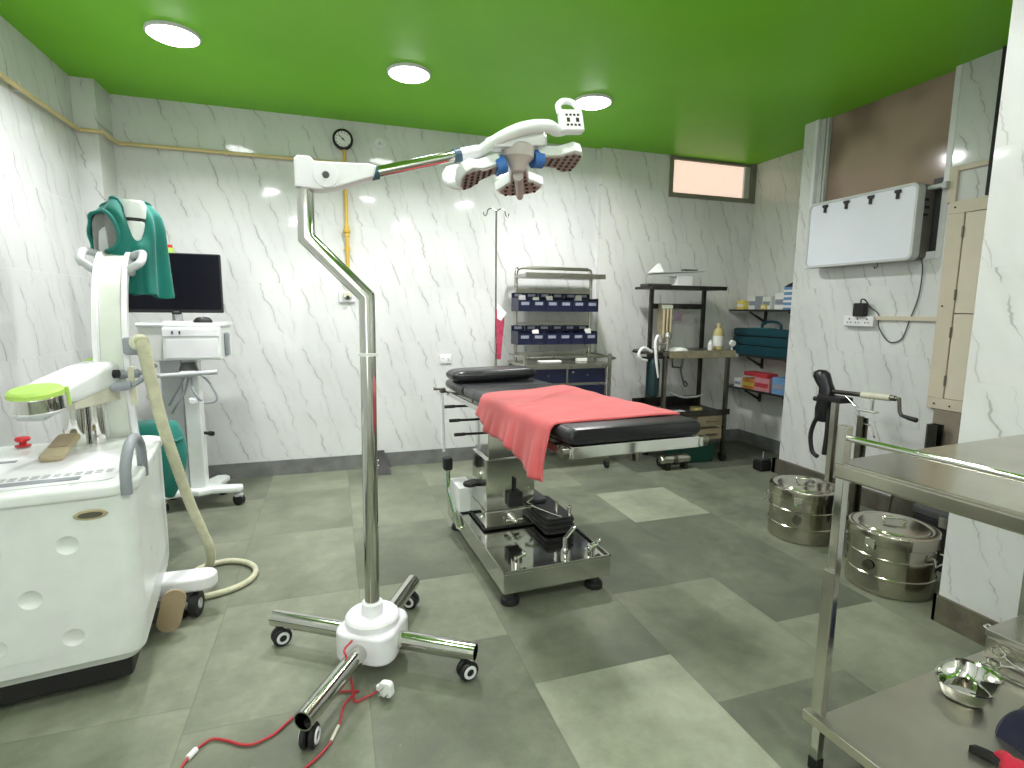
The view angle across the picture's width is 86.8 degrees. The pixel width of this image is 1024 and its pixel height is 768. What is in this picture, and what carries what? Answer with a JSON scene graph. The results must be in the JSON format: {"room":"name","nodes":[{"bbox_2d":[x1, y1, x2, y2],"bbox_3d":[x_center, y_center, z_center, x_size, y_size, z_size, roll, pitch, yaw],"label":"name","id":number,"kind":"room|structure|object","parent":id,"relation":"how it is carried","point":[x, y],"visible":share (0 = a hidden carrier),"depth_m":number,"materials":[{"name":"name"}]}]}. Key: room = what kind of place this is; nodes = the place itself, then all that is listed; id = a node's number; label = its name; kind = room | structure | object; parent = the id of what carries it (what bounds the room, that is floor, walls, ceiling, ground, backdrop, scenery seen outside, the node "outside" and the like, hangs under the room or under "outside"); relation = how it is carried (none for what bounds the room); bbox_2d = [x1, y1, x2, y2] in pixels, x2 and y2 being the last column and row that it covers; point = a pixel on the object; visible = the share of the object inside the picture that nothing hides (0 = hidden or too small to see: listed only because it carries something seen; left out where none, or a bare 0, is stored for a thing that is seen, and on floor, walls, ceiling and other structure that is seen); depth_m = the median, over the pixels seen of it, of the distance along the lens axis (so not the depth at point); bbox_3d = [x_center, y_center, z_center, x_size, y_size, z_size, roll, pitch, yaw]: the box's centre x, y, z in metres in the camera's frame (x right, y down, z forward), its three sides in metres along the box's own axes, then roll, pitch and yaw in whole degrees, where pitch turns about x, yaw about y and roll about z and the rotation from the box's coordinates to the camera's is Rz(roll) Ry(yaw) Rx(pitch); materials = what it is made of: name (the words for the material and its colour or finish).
{"room":"operating room","nodes":[
{"label":"operating room","id":0,"kind":"room"},
{"bbox_2d":[0,15,92,446],"bbox_3d":[-2.226,-0.217,1.037,0.150,3.106,7.200,-2,8,-18],"label":"wall","id":1,"kind":"structure","parent":0,"point":[45,301],"depth_m":3.33,"materials":[{"name":"tile"}]},
{"bbox_2d":[69,76,137,420],"bbox_3d":[-3.119,-0.659,4.192,0.145,3.106,0.290,-2,8,-18],"label":"pillar","id":2,"kind":"structure","parent":1,"relation":"attached to","point":[91,108],"depth_m":3.94,"materials":[{"name":"stone"}]},
{"bbox_2d":[0,71,349,268],"bbox_3d":[-1.622,-1.110,2.363,1.888,1.195,4.552,-2,8,-18],"label":"gas pipe","id":3,"kind":"object","parent":1,"relation":"attached to","point":[16,86],"visible":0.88,"depth_m":4.26,"materials":[{"name":"metal"}]},
{"bbox_2d":[109,94,599,464],"bbox_3d":[-1.204,-0.759,5.048,4.322,3.106,0.150,-2,8,-18],"label":"wall","id":4,"kind":"structure","parent":0,"point":[289,387],"depth_m":4.86,"materials":[{"name":"stone"}]},
{"bbox_2d":[332,128,352,149],"bbox_3d":[-1.458,-2.105,4.660,0.170,0.170,0.055,-2,8,-18],"label":"wall clock","id":5,"kind":"object","parent":4,"relation":"attached to","point":[342,139],"visible":1,"depth_m":4.64,"materials":[{"name":"black plastic"}]},
{"bbox_2d":[339,291,354,302],"bbox_3d":[-1.472,-0.780,4.833,0.140,0.100,0.081,-2,8,-18],"label":"outlet","id":6,"kind":"object","parent":4,"relation":"attached to","point":[344,296],"visible":0.85,"depth_m":4.84,"materials":[{"name":"white plastic"}]},
{"bbox_2d":[374,138,385,149],"bbox_3d":[-1.165,-2.121,4.774,0.100,0.100,0.028,-2,8,-18],"label":"wall fitting","id":7,"kind":"object","parent":4,"relation":"attached to","point":[379,143],"visible":1,"depth_m":4.77,"materials":[{"name":"white plastic"}]},
{"bbox_2d":[439,354,450,362],"bbox_3d":[-0.641,-0.241,5.215,0.115,0.085,0.025,-2,8,-18],"label":"switch plate","id":8,"kind":"object","parent":4,"relation":"attached to","point":[442,358],"visible":1,"depth_m":5.21,"materials":[{"name":"white plastic"}]},
{"bbox_2d":[208,429,737,478],"bbox_3d":[-0.222,0.693,5.459,6.025,0.136,0.075,-2,8,-18],"label":"baseboard","id":9,"kind":"structure","parent":4,"relation":"attached to","point":[347,462],"depth_m":5.01,"materials":[{"name":"grey stone"}]},
{"bbox_2d":[0,440,984,767],"bbox_3d":[0.769,1.221,2.181,7.692,0.001,7.300,-2,8,-18],"label":"floor","id":10,"kind":"structure","parent":0,"point":[697,646],"depth_m":2.45,"materials":[{"name":"tile"}]},
{"bbox_2d":[0,199,217,705],"bbox_3d":[-2.031,0.087,2.574,1.026,2.088,1.605,-3,9,-26],"label":"machine","id":11,"kind":"object","parent":10,"relation":"on","point":[84,541],"visible":0.9,"depth_m":2.07,"materials":[{"name":"white plastic"}]},
{"bbox_2d":[38,433,80,461],"bbox_3d":[-1.975,0.275,2.367,0.085,0.068,0.268,-3,9,-24],"label":"scanner","id":12,"kind":"object","parent":11,"relation":"on","point":[59,448],"visible":1,"depth_m":2.33,"materials":[{"name":"beige plastic"}]},
{"bbox_2d":[48,433,76,447],"bbox_3d":[-1.990,0.250,2.398,0.068,0.028,0.149,-3,9,-24],"label":"switch","id":13,"kind":"object","parent":12,"relation":"attached to","point":[69,440],"depth_m":2.39,"materials":[{"name":"beige plastic"}]},
{"bbox_2d":[86,195,174,298],"bbox_3d":[-2.171,-0.773,3.090,0.401,0.560,0.343,-2,8,-18],"label":"drape","id":14,"kind":"object","parent":11,"relation":"on","point":[154,278],"visible":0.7,"depth_m":3.01,"materials":[{"name":"teal fabric"}]},
{"bbox_2d":[138,419,187,497],"bbox_3d":[-2.194,0.466,3.289,0.393,0.460,0.364,-2,8,-18],"label":"trash bin","id":15,"kind":"object","parent":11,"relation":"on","point":[146,427],"visible":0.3,"depth_m":3.27,"materials":[{"name":"plastic"}]},
{"bbox_2d":[129,334,215,567],"bbox_3d":[-1.702,0.425,2.756,0.183,1.364,0.296,2,8,11],"label":"corrugated hose","id":16,"kind":"object","parent":11,"relation":"hanging from","point":[139,342],"visible":0.86,"depth_m":2.67,"materials":[{"name":"beige plastic"}]},
{"bbox_2d":[134,321,245,511],"bbox_3d":[-2.377,0.231,4.088,0.629,1.385,0.485,-2,8,-18],"label":"cart","id":17,"kind":"object","parent":10,"relation":"on","point":[179,349],"visible":0.91,"depth_m":3.93,"materials":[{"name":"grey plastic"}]},
{"bbox_2d":[168,244,175,319],"bbox_3d":[-2.523,-0.745,4.011,0.069,0.565,0.070,-2,8,-18],"label":"beacon","id":18,"kind":"object","parent":17,"relation":"on","point":[170,247],"visible":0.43,"depth_m":3.97,"materials":[{"name":"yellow plastic"}]},
{"bbox_2d":[128,253,223,322],"bbox_3d":[-2.423,-0.693,3.919,0.600,0.490,0.170,-2,8,-18],"label":"monitor","id":19,"kind":"object","parent":17,"relation":"on","point":[196,278],"visible":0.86,"depth_m":3.88,"materials":[{"name":"black plastic"}]},
{"bbox_2d":[179,362,197,371],"bbox_3d":[-2.335,-0.115,3.907,0.120,0.080,0.120,-2,8,-18],"label":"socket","id":20,"kind":"object","parent":17,"relation":"attached to","point":[183,366],"depth_m":3.87,"materials":[{"name":"grey plastic"}]},
{"bbox_2d":[193,317,212,322],"bbox_3d":[-2.245,-0.466,3.930,0.124,0.040,0.090,-2,8,-18],"label":"mouse","id":21,"kind":"object","parent":17,"relation":"on","point":[198,319],"visible":1,"depth_m":3.90,"materials":[{"name":"black plastic"}]},
{"bbox_2d":[158,558,258,600],"bbox_3d":[-1.645,1.068,2.977,0.457,0.038,0.448,-2,8,-18],"label":"hose","id":22,"kind":"object","parent":10,"relation":"on","point":[252,565],"visible":0.65,"depth_m":2.99,"materials":[{"name":"plastic"}]},
{"bbox_2d":[180,690,359,767],"bbox_3d":[-0.856,1.228,1.952,0.626,0.019,0.115,-5,10,-35],"label":"wire","id":23,"kind":"object","parent":10,"relation":"on","point":[194,750],"visible":0.73,"depth_m":1.87,"materials":[{"name":"red plastic"}]},
{"bbox_2d":[303,693,355,767],"bbox_3d":[-0.639,1.233,1.926,0.050,0.013,0.386,2,8,10],"label":"wire","id":24,"kind":"object","parent":10,"relation":"on","point":[350,697],"visible":0.99,"depth_m":1.89,"materials":[{"name":"red plastic"}]},
{"bbox_2d":[343,640,393,702],"bbox_3d":[-0.567,1.126,2.089,0.211,0.189,0.094,4,9,24],"label":"lead","id":25,"kind":"object","parent":10,"relation":"on","point":[385,687],"visible":0.95,"depth_m":2.08,"materials":[{"name":"red plastic"}]},
{"bbox_2d":[377,450,390,475],"bbox_3d":[-1.218,0.728,5.008,0.170,0.170,0.250,-2,8,-18],"label":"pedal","id":26,"kind":"object","parent":10,"relation":"on","point":[383,468],"visible":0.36,"depth_m":4.97,"materials":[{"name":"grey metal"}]},
{"bbox_2d":[269,98,584,749],"bbox_3d":[-0.349,-0.004,2.288,1.277,2.378,0.764,-4,9,-30],"label":"lamp","id":27,"kind":"object","parent":10,"relation":"on","point":[377,627],"visible":1,"depth_m":2.17,"materials":[{"name":"white plastic"}]},
{"bbox_2d":[483,208,508,365],"bbox_3d":[-0.116,-0.341,4.810,0.336,2.372,0.336,-2,8,-18],"label":"stand","id":28,"kind":"object","parent":10,"relation":"on","point":[495,343],"visible":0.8,"depth_m":4.74,"materials":[{"name":"grey metal"}]},
{"bbox_2d":[496,305,505,358],"bbox_3d":[-0.099,-0.462,4.798,0.095,0.485,0.034,-2,8,-18],"label":"packet","id":29,"kind":"object","parent":28,"relation":"hanging from","point":[500,313],"visible":1,"depth_m":4.78,"materials":[{"name":"plastic"}]},
{"bbox_2d":[507,266,615,467],"bbox_3d":[0.492,-0.162,5.182,0.983,1.916,0.530,-2,8,-18],"label":"trolley","id":30,"kind":"object","parent":10,"relation":"on","point":[592,375],"depth_m":5.11,"materials":[{"name":"metal"}]},
{"bbox_2d":[514,272,605,280],"bbox_3d":[0.453,-1.017,5.134,0.800,0.045,0.335,-2,8,-18],"label":"shelf","id":31,"kind":"object","parent":30,"relation":"attached to","point":[528,275],"depth_m":5.01,"materials":[{"name":"metal"}]},
{"bbox_2d":[574,295,581,300],"bbox_3d":[0.638,-0.786,5.263,0.080,0.155,0.070,-2,8,-18],"label":"packet","id":32,"kind":"object","parent":30,"relation":"in","point":[577,297],"visible":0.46,"depth_m":5.23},
{"bbox_2d":[575,358,586,361],"bbox_3d":[0.664,-0.238,5.184,0.100,0.039,0.060,-2,8,-18],"label":"box","id":33,"kind":"object","parent":30,"relation":"on","point":[576,359],"visible":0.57,"depth_m":5.15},
{"bbox_2d":[584,328,590,332],"bbox_3d":[0.737,-0.480,5.338,0.080,0.150,0.070,-2,8,-18],"label":"packet","id":34,"kind":"object","parent":30,"relation":"in","point":[587,330],"visible":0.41,"depth_m":5.31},
{"bbox_2d":[433,378,708,606],"bbox_3d":[0.119,0.563,2.996,0.716,1.070,1.913,-2,8,-21],"label":"table","id":35,"kind":"object","parent":10,"relation":"on","point":[523,538],"visible":0.88,"depth_m":3.06,"materials":[{"name":"metal"}]},
{"bbox_2d":[446,365,535,381],"bbox_3d":[-0.138,-0.071,3.617,0.585,0.088,0.285,-2,8,-21],"label":"pillow","id":36,"kind":"object","parent":35,"relation":"on","point":[508,372],"visible":1,"depth_m":3.50,"materials":[{"name":"black leather"}]},
{"bbox_2d":[475,385,679,481],"bbox_3d":[0.204,0.177,2.672,0.671,0.231,1.136,-2,8,-21],"label":"cloth","id":37,"kind":"object","parent":35,"relation":"on","point":[523,420],"visible":1,"depth_m":2.40,"materials":[{"name":"fabric"}]},
{"bbox_2d":[658,453,690,470],"bbox_3d":[1.555,0.741,5.181,0.325,0.149,0.098,-2,8,-18],"label":"foot pedal","id":38,"kind":"object","parent":10,"relation":"on","point":[683,459],"visible":1,"depth_m":5.14,"materials":[{"name":"silver metal"}]},
{"bbox_2d":[632,285,737,466],"bbox_3d":[1.625,-0.104,5.456,1.154,1.750,0.623,-2,8,-18],"label":"trolley","id":39,"kind":"object","parent":10,"relation":"on","point":[709,418],"visible":0.8,"depth_m":5.38,"materials":[{"name":"metal"}]},
{"bbox_2d":[645,357,659,397],"bbox_3d":[1.335,-0.075,5.132,0.124,0.425,0.124,-2,8,-18],"label":"gas cylinder","id":40,"kind":"object","parent":39,"relation":"attached to","point":[652,382],"visible":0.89,"depth_m":5.09,"materials":[{"name":"teal paint"}]},
{"bbox_2d":[640,283,670,286],"bbox_3d":[1.439,-0.989,5.420,0.270,0.027,0.160,-2,8,-18],"label":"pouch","id":41,"kind":"object","parent":39,"relation":"on","point":[646,284],"visible":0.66,"depth_m":5.34,"materials":[{"name":"grey plastic"}]},
{"bbox_2d":[669,347,687,350],"bbox_3d":[1.611,-0.338,5.252,0.217,0.036,0.117,-2,8,-18],"label":"dish","id":42,"kind":"object","parent":39,"relation":"on","point":[673,348],"visible":0.95,"depth_m":5.20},
{"bbox_2d":[669,276,692,285],"bbox_3d":[1.677,-1.037,5.477,0.260,0.112,0.150,-2,8,-18],"label":"carton","id":43,"kind":"object","parent":39,"relation":"on","point":[673,280],"visible":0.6,"depth_m":5.43,"materials":[{"name":"cardboard"}]},
{"bbox_2d":[646,270,707,274],"bbox_3d":[1.654,-1.126,5.473,0.620,0.050,0.200,-2,8,-18],"label":"sheet","id":44,"kind":"object","parent":43,"relation":"on","point":[652,273],"visible":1,"depth_m":5.45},
{"bbox_2d":[648,263,663,272],"bbox_3d":[1.426,-1.150,5.362,0.120,0.092,0.100,-2,8,-18],"label":"paper","id":45,"kind":"object","parent":44,"relation":"on","point":[657,268],"visible":0.86,"depth_m":5.35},
{"bbox_2d":[635,285,726,290],"bbox_3d":[1.723,-0.975,5.519,0.870,0.040,0.335,-2,8,-18],"label":"shelf","id":46,"kind":"object","parent":39,"relation":"attached to","point":[654,287],"depth_m":5.39,"materials":[{"name":"metal"}]},
{"bbox_2d":[632,395,729,416],"bbox_3d":[1.704,0.224,5.498,0.780,0.110,0.550,-2,8,-18],"label":"shelf","id":47,"kind":"object","parent":39,"relation":"on","point":[672,402],"depth_m":5.61,"materials":[{"name":"metal"}]},
{"bbox_2d":[690,406,701,410],"bbox_3d":[1.840,0.250,5.409,0.120,0.040,0.120,-2,8,-18],"label":"roll","id":48,"kind":"object","parent":39,"relation":"on","point":[692,408],"visible":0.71,"depth_m":5.38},
{"bbox_2d":[708,340,712,349],"bbox_3d":[1.985,-0.388,5.410,0.052,0.099,0.052,-2,8,-18],"label":"bottle","id":49,"kind":"object","parent":39,"relation":"on","point":[710,344],"visible":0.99,"depth_m":5.39,"materials":[{"name":"white plastic"}]},
{"bbox_2d":[713,323,723,349],"bbox_3d":[2.087,-0.481,5.473,0.103,0.269,0.103,-2,8,-18],"label":"bottle","id":50,"kind":"object","parent":39,"relation":"on","point":[718,334],"visible":0.96,"depth_m":5.44,"materials":[{"name":"beige plastic"}]},
{"bbox_2d":[666,441,715,462],"bbox_3d":[1.814,0.676,5.535,0.400,0.185,0.300,-2,8,-18],"label":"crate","id":51,"kind":"object","parent":10,"relation":"on","point":[704,453],"visible":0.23,"depth_m":5.42,"materials":[{"name":"plastic"}]},
{"bbox_2d":[753,451,770,470],"bbox_3d":[2.393,0.729,5.171,0.130,0.191,0.120,-2,8,-18],"label":"switch","id":52,"kind":"object","parent":10,"relation":"on","point":[760,463],"visible":1,"depth_m":5.13,"materials":[{"name":"black plastic"}]},
{"bbox_2d":[764,475,834,546],"bbox_3d":[1.972,0.828,3.668,0.430,0.398,0.444,-2,8,-18],"label":"drum","id":53,"kind":"object","parent":10,"relation":"on","point":[800,507],"visible":0.89,"depth_m":3.52,"materials":[{"name":"metal"}]},
{"bbox_2d":[808,369,918,519],"bbox_3d":[2.388,0.474,3.758,0.283,1.080,0.784,-2,8,-18],"label":"stand","id":54,"kind":"object","parent":10,"relation":"on","point":[827,405],"visible":0.78,"depth_m":3.90,"materials":[{"name":"grey metal"}]},
{"bbox_2d":[844,511,943,601],"bbox_3d":[2.107,0.924,3.009,0.434,0.388,0.434,3,8,18],"label":"drum","id":55,"kind":"object","parent":10,"relation":"on","point":[892,556],"visible":1,"depth_m":2.86,"materials":[{"name":"metal"}]},
{"bbox_2d":[887,495,916,517],"bbox_3d":[2.751,0.845,3.712,0.100,0.372,0.300,-2,8,-18],"label":"panel","id":56,"kind":"object","parent":10,"relation":"on","point":[897,505],"visible":0.1,"depth_m":3.78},
{"bbox_2d":[802,424,1023,767],"bbox_3d":[1.673,0.716,1.645,1.244,1.165,0.717,-3,8,-23],"label":"trolley","id":57,"kind":"object","parent":10,"relation":"on","point":[911,723],"visible":0.87,"depth_m":1.67,"materials":[{"name":"metal"}]},
{"bbox_2d":[802,650,1023,767],"bbox_3d":[1.668,1.106,1.699,1.244,0.033,0.715,-3,8,-23],"label":"shelf","id":58,"kind":"object","parent":57,"relation":"attached to","point":[911,723],"depth_m":1.73,"materials":[{"name":"metal"}]},
{"bbox_2d":[833,434,1023,534],"bbox_3d":[1.679,0.277,1.578,1.228,0.052,0.688,-3,8,-23],"label":"shelf","id":59,"kind":"object","parent":57,"relation":"attached to","point":[991,500],"depth_m":1.51,"materials":[{"name":"metal"}]},
{"bbox_2d":[934,658,1004,707],"bbox_3d":[1.575,1.040,1.875,0.237,0.061,0.162,-4,9,-32],"label":"dish","id":60,"kind":"object","parent":57,"relation":"on","point":[967,682],"visible":1,"depth_m":1.90,"materials":[{"name":"silver metal"}]},
{"bbox_2d":[968,744,1000,765],"bbox_3d":[1.414,1.098,1.593,0.026,0.029,0.103,-6,10,-38],"label":"strap","id":61,"kind":"object","parent":57,"relation":"on","point":[985,753],"visible":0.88,"depth_m":1.60,"materials":[{"name":"fabric"}]},
{"bbox_2d":[977,661,1023,686],"bbox_3d":[1.776,1.060,1.925,0.080,0.010,0.229,-2,8,-18],"label":"scissors","id":62,"kind":"object","parent":57,"relation":"on","point":[979,662],"visible":0.51,"depth_m":1.95,"materials":[{"name":"silver metal"}]},
{"bbox_2d":[983,615,1023,674],"bbox_3d":[2.027,1.015,1.895,0.258,0.114,0.548,-3,8,-23],"label":"instrument box","id":63,"kind":"object","parent":57,"relation":"on","point":[1008,635],"visible":1,"depth_m":2.04,"materials":[{"name":"silver metal"}]},
{"bbox_2d":[987,647,1023,672],"bbox_3d":[1.843,1.032,1.934,0.030,0.073,0.230,-3,9,-24],"label":"scissors","id":64,"kind":"object","parent":57,"relation":"on","point":[1015,667],"visible":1,"depth_m":2.00,"materials":[{"name":"silver metal"}]},
{"bbox_2d":[994,750,1023,767],"bbox_3d":[1.439,1.094,1.558,0.056,0.042,0.101,-2,8,-18],"label":"cloth","id":65,"kind":"object","parent":57,"relation":"on","point":[1007,760],"visible":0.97,"depth_m":1.56,"materials":[{"name":"fabric"}]},
{"bbox_2d":[995,706,1023,755],"bbox_3d":[1.673,1.050,1.661,0.326,0.104,0.193,-2,8,-18],"label":"bundle","id":66,"kind":"object","parent":57,"relation":"on","point":[1010,729],"visible":1,"depth_m":1.65,"materials":[{"name":"fabric"}]},
{"bbox_2d":[912,503,948,571],"bbox_3d":[2.610,0.922,3.176,0.259,0.353,0.390,-2,8,-18],"label":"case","id":67,"kind":"object","parent":10,"relation":"on","point":[937,518],"visible":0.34,"depth_m":3.18,"materials":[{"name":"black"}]},
{"bbox_2d":[0,0,1012,163],"bbox_3d":[1.075,-1.922,1.894,7.250,0.100,7.400,-2,8,-18],"label":"ceiling","id":68,"kind":"structure","parent":0,"point":[738,81],"depth_m":3.47,"materials":[{"name":"green paint"}]},
{"bbox_2d":[143,20,200,46],"bbox_3d":[-2.010,-2.057,3.210,0.292,0.050,0.292,-2,8,-18],"label":"ceiling light","id":69,"kind":"object","parent":68,"relation":"attached to","point":[167,32],"visible":1,"depth_m":3.15,"materials":[{"name":"white plastic"}]},
{"bbox_2d":[387,62,430,82],"bbox_3d":[-0.706,-2.113,3.710,0.292,0.050,0.292,-2,8,-18],"label":"ceiling light","id":70,"kind":"object","parent":68,"relation":"attached to","point":[406,72],"visible":1,"depth_m":3.65,"materials":[{"name":"white plastic"}]},
{"bbox_2d":[575,93,611,109],"bbox_3d":[0.627,-2.166,4.188,0.292,0.050,0.292,-2,8,-18],"label":"ceiling light","id":71,"kind":"object","parent":68,"relation":"attached to","point":[592,101],"visible":0.89,"depth_m":4.12,"materials":[{"name":"white plastic"}]},
{"bbox_2d":[594,147,752,429],"bbox_3d":[1.750,-0.860,5.983,1.878,3.106,0.210,-2,8,-18],"label":"wall","id":72,"kind":"structure","parent":0,"point":[640,227],"depth_m":5.79,"materials":[{"name":"stone"}]},
{"bbox_2d":[668,155,756,203],"bbox_3d":[2.159,-2.194,5.841,1.100,0.416,0.080,-2,8,-18],"label":"window","id":73,"kind":"structure","parent":72,"relation":"in","point":[689,177],"depth_m":5.85,"materials":[{"name":"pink glass"}]},
{"bbox_2d":[738,149,802,440],"bbox_3d":[2.899,-0.816,5.739,0.150,3.106,1.400,-2,8,-18],"label":"wall","id":74,"kind":"structure","parent":0,"point":[778,180],"depth_m":5.81,"materials":[{"name":"stone"}]},
{"bbox_2d":[729,384,783,401],"bbox_3d":[2.724,0.154,5.726,0.254,0.160,1.110,-2,8,-18],"label":"wall shelf","id":75,"kind":"object","parent":74,"relation":"attached to","point":[758,398],"visible":0.22,"depth_m":5.93,"materials":[{"name":"metal"}]},
{"bbox_2d":[734,377,742,386],"bbox_3d":[2.577,-0.021,6.036,0.152,0.100,0.110,-2,8,-18],"label":"carton","id":76,"kind":"object","parent":75,"relation":"on","point":[738,381],"visible":0.57,"depth_m":6.01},
{"bbox_2d":[742,377,754,389],"bbox_3d":[2.627,-0.007,5.884,0.152,0.114,0.170,-2,8,-18],"label":"carton","id":77,"kind":"object","parent":75,"relation":"on","point":[748,382],"visible":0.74,"depth_m":5.86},
{"bbox_2d":[754,377,771,392],"bbox_3d":[2.687,0.006,5.701,0.152,0.140,0.205,-2,8,-18],"label":"carton","id":78,"kind":"object","parent":75,"relation":"on","point":[760,384],"visible":0.64,"depth_m":5.65,"materials":[{"name":"cardboard"}]},
{"bbox_2d":[744,371,777,378],"bbox_3d":[2.659,-0.101,5.791,0.142,0.044,0.340,-2,8,-18],"label":"carton","id":79,"kind":"object","parent":78,"relation":"on","point":[766,375],"visible":0.9,"depth_m":5.71,"materials":[{"name":"cardboard"}]},
{"bbox_2d":[771,377,784,395],"bbox_3d":[2.757,0.021,5.490,0.152,0.170,0.160,-2,8,-18],"label":"carton","id":80,"kind":"object","parent":75,"relation":"on","point":[778,383],"visible":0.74,"depth_m":5.46,"materials":[{"name":"cardboard"}]},
{"bbox_2d":[729,309,790,321],"bbox_3d":[2.732,-0.691,5.610,0.254,0.160,1.110,-2,8,-18],"label":"wall shelf","id":81,"kind":"object","parent":74,"relation":"attached to","point":[750,310],"visible":0.52,"depth_m":5.83,"materials":[{"name":"metal"}]},
{"bbox_2d":[736,301,747,308],"bbox_3d":[2.572,-0.869,5.957,0.152,0.094,0.110,-2,8,-18],"label":"carton","id":82,"kind":"object","parent":81,"relation":"on","point":[740,304],"visible":0.65,"depth_m":5.90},
{"bbox_2d":[748,296,754,308],"bbox_3d":[2.653,-0.879,5.855,0.142,0.144,0.110,-2,8,-18],"label":"carton","id":83,"kind":"object","parent":81,"relation":"on","point":[751,303],"visible":0.38,"depth_m":5.84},
{"bbox_2d":[755,296,765,309],"bbox_3d":[2.673,-0.860,5.732,0.142,0.140,0.120,-2,8,-18],"label":"carton","id":84,"kind":"object","parent":81,"relation":"on","point":[758,299],"visible":0.49,"depth_m":5.71,"materials":[{"name":"grey cardboard"}]},
{"bbox_2d":[762,296,774,309],"bbox_3d":[2.693,-0.840,5.608,0.142,0.134,0.110,-2,8,-18],"label":"carton","id":85,"kind":"object","parent":81,"relation":"on","point":[769,301],"visible":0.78,"depth_m":5.55,"materials":[{"name":"white cardboard"}]},
{"bbox_2d":[774,293,783,309],"bbox_3d":[2.767,-0.839,5.495,0.132,0.164,0.130,-2,8,-18],"label":"carton","id":86,"kind":"object","parent":81,"relation":"on","point":[779,297],"visible":0.35,"depth_m":5.48,"materials":[{"name":"cardboard"}]},
{"bbox_2d":[783,282,792,309],"bbox_3d":[2.768,-0.875,5.303,0.130,0.290,0.145,-2,8,-18],"label":"striped box","id":87,"kind":"object","parent":81,"relation":"on","point":[788,288],"visible":0.33,"depth_m":5.30,"materials":[{"name":"cardboard"}]},
{"bbox_2d":[737,353,786,368],"bbox_3d":[2.728,-0.210,5.676,0.254,0.160,1.110,-2,8,-18],"label":"wall shelf","id":88,"kind":"object","parent":74,"relation":"attached to","point":[760,365],"visible":0.23,"depth_m":5.81,"materials":[{"name":"metal"}]},
{"bbox_2d":[733,321,788,358],"bbox_3d":[2.697,-0.482,5.692,0.205,0.371,0.830,-2,8,-18],"label":"toolbox","id":89,"kind":"object","parent":88,"relation":"on","point":[767,342],"visible":0.83,"depth_m":5.64,"materials":[{"name":"teal plastic"}]},
{"bbox_2d":[733,344,787,358],"bbox_3d":[2.696,-0.347,5.710,0.205,0.099,0.830,-2,8,-18],"label":"tray","id":90,"kind":"object","parent":89,"relation":"on","point":[767,350],"depth_m":5.63,"materials":[{"name":"teal plastic"}]},
{"bbox_2d":[734,336,787,347],"bbox_3d":[2.697,-0.447,5.697,0.195,0.087,0.820,-2,8,-18],"label":"tray","id":91,"kind":"object","parent":89,"relation":"on","point":[741,341],"depth_m":5.66,"materials":[{"name":"teal plastic"}]},
{"bbox_2d":[779,49,1002,495],"bbox_3d":[3.127,-0.566,3.942,0.550,3.106,2.200,-2,8,-18],"label":"wall","id":92,"kind":"structure","parent":0,"point":[857,358],"depth_m":4.14,"materials":[{"name":"stone"}]},
{"bbox_2d":[843,316,876,326],"bbox_3d":[2.726,-0.488,4.215,0.048,0.078,0.281,-2,8,-18],"label":"socket","id":93,"kind":"object","parent":92,"relation":"attached to","point":[867,321],"visible":1,"depth_m":4.20,"materials":[{"name":"white plastic"}]},
{"bbox_2d":[852,299,869,316],"bbox_3d":[2.708,-0.590,4.176,0.050,0.137,0.129,-2,8,-18],"label":"power adapter","id":94,"kind":"object","parent":93,"relation":"attached to","point":[860,309],"visible":1,"depth_m":4.17,"materials":[{"name":"black plastic"}]},
{"bbox_2d":[805,181,950,342],"bbox_3d":[2.696,-0.877,4.118,0.178,1.104,1.015,-2,8,-18],"label":"x-ray viewer","id":95,"kind":"object","parent":92,"relation":"attached to","point":[892,224],"visible":1,"depth_m":3.98,"materials":[{"name":"plastic"}]},
{"bbox_2d":[804,64,962,268],"bbox_3d":[2.799,-1.543,4.141,0.125,1.231,1.130,-2,8,-18],"label":"window","id":96,"kind":"structure","parent":92,"relation":"in","point":[907,136],"depth_m":4.01,"materials":[{"name":"white plastic"}]},
{"bbox_2d":[875,316,935,320],"bbox_3d":[2.844,-0.471,3.893,0.025,0.031,0.470,-2,8,-18],"label":"conduit","id":97,"kind":"object","parent":92,"relation":"attached to","point":[898,318],"visible":0.93,"depth_m":3.89,"materials":[{"name":"plastic"}]},
{"bbox_2d":[924,423,943,447],"bbox_3d":[2.850,0.648,3.698,0.070,0.758,0.065,-2,8,-18],"label":"box","id":98,"kind":"object","parent":92,"relation":"attached to","point":[934,432],"visible":0.36,"depth_m":3.65,"materials":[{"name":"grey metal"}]},
{"bbox_2d":[932,409,960,445],"bbox_3d":[2.940,0.533,3.693,0.035,0.713,0.170,-2,8,-18],"label":"duct","id":99,"kind":"object","parent":92,"relation":"attached to","point":[951,420],"visible":0.32,"depth_m":3.63,"materials":[{"name":"beige paint"}]},
{"bbox_2d":[926,196,988,412],"bbox_3d":[2.991,-0.484,3.408,0.047,1.375,0.570,-2,8,-18],"label":"panel","id":100,"kind":"object","parent":92,"relation":"attached to","point":[966,218],"visible":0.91,"depth_m":3.56,"materials":[{"name":"beige paint"}]},
{"bbox_2d":[946,159,988,202],"bbox_3d":[2.981,-1.291,3.389,0.022,0.230,0.455,-2,8,-18],"label":"trim","id":101,"kind":"structure","parent":92,"relation":"attached to","point":[954,175],"depth_m":3.56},
{"bbox_2d":[985,45,1006,194],"bbox_3d":[3.003,-1.607,3.283,0.025,0.866,0.125,-2,8,-18],"label":"trim","id":102,"kind":"structure","parent":92,"relation":"attached to","point":[1004,51],"depth_m":3.33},
{"bbox_2d":[939,0,1023,622],"bbox_3d":[3.346,-0.158,0.986,1.420,3.106,3.606,-2,8,-18],"label":"wall","id":103,"kind":"structure","parent":0,"point":[983,566],"depth_m":2.38,"materials":[{"name":"tile"}]},
{"bbox_2d":[737,429,998,646],"bbox_3d":[2.934,1.085,2.823,1.725,0.136,6.990,-2,8,-18],"label":"baseboard","id":104,"kind":"structure","parent":103,"relation":"attached to","point":[968,623],"depth_m":2.68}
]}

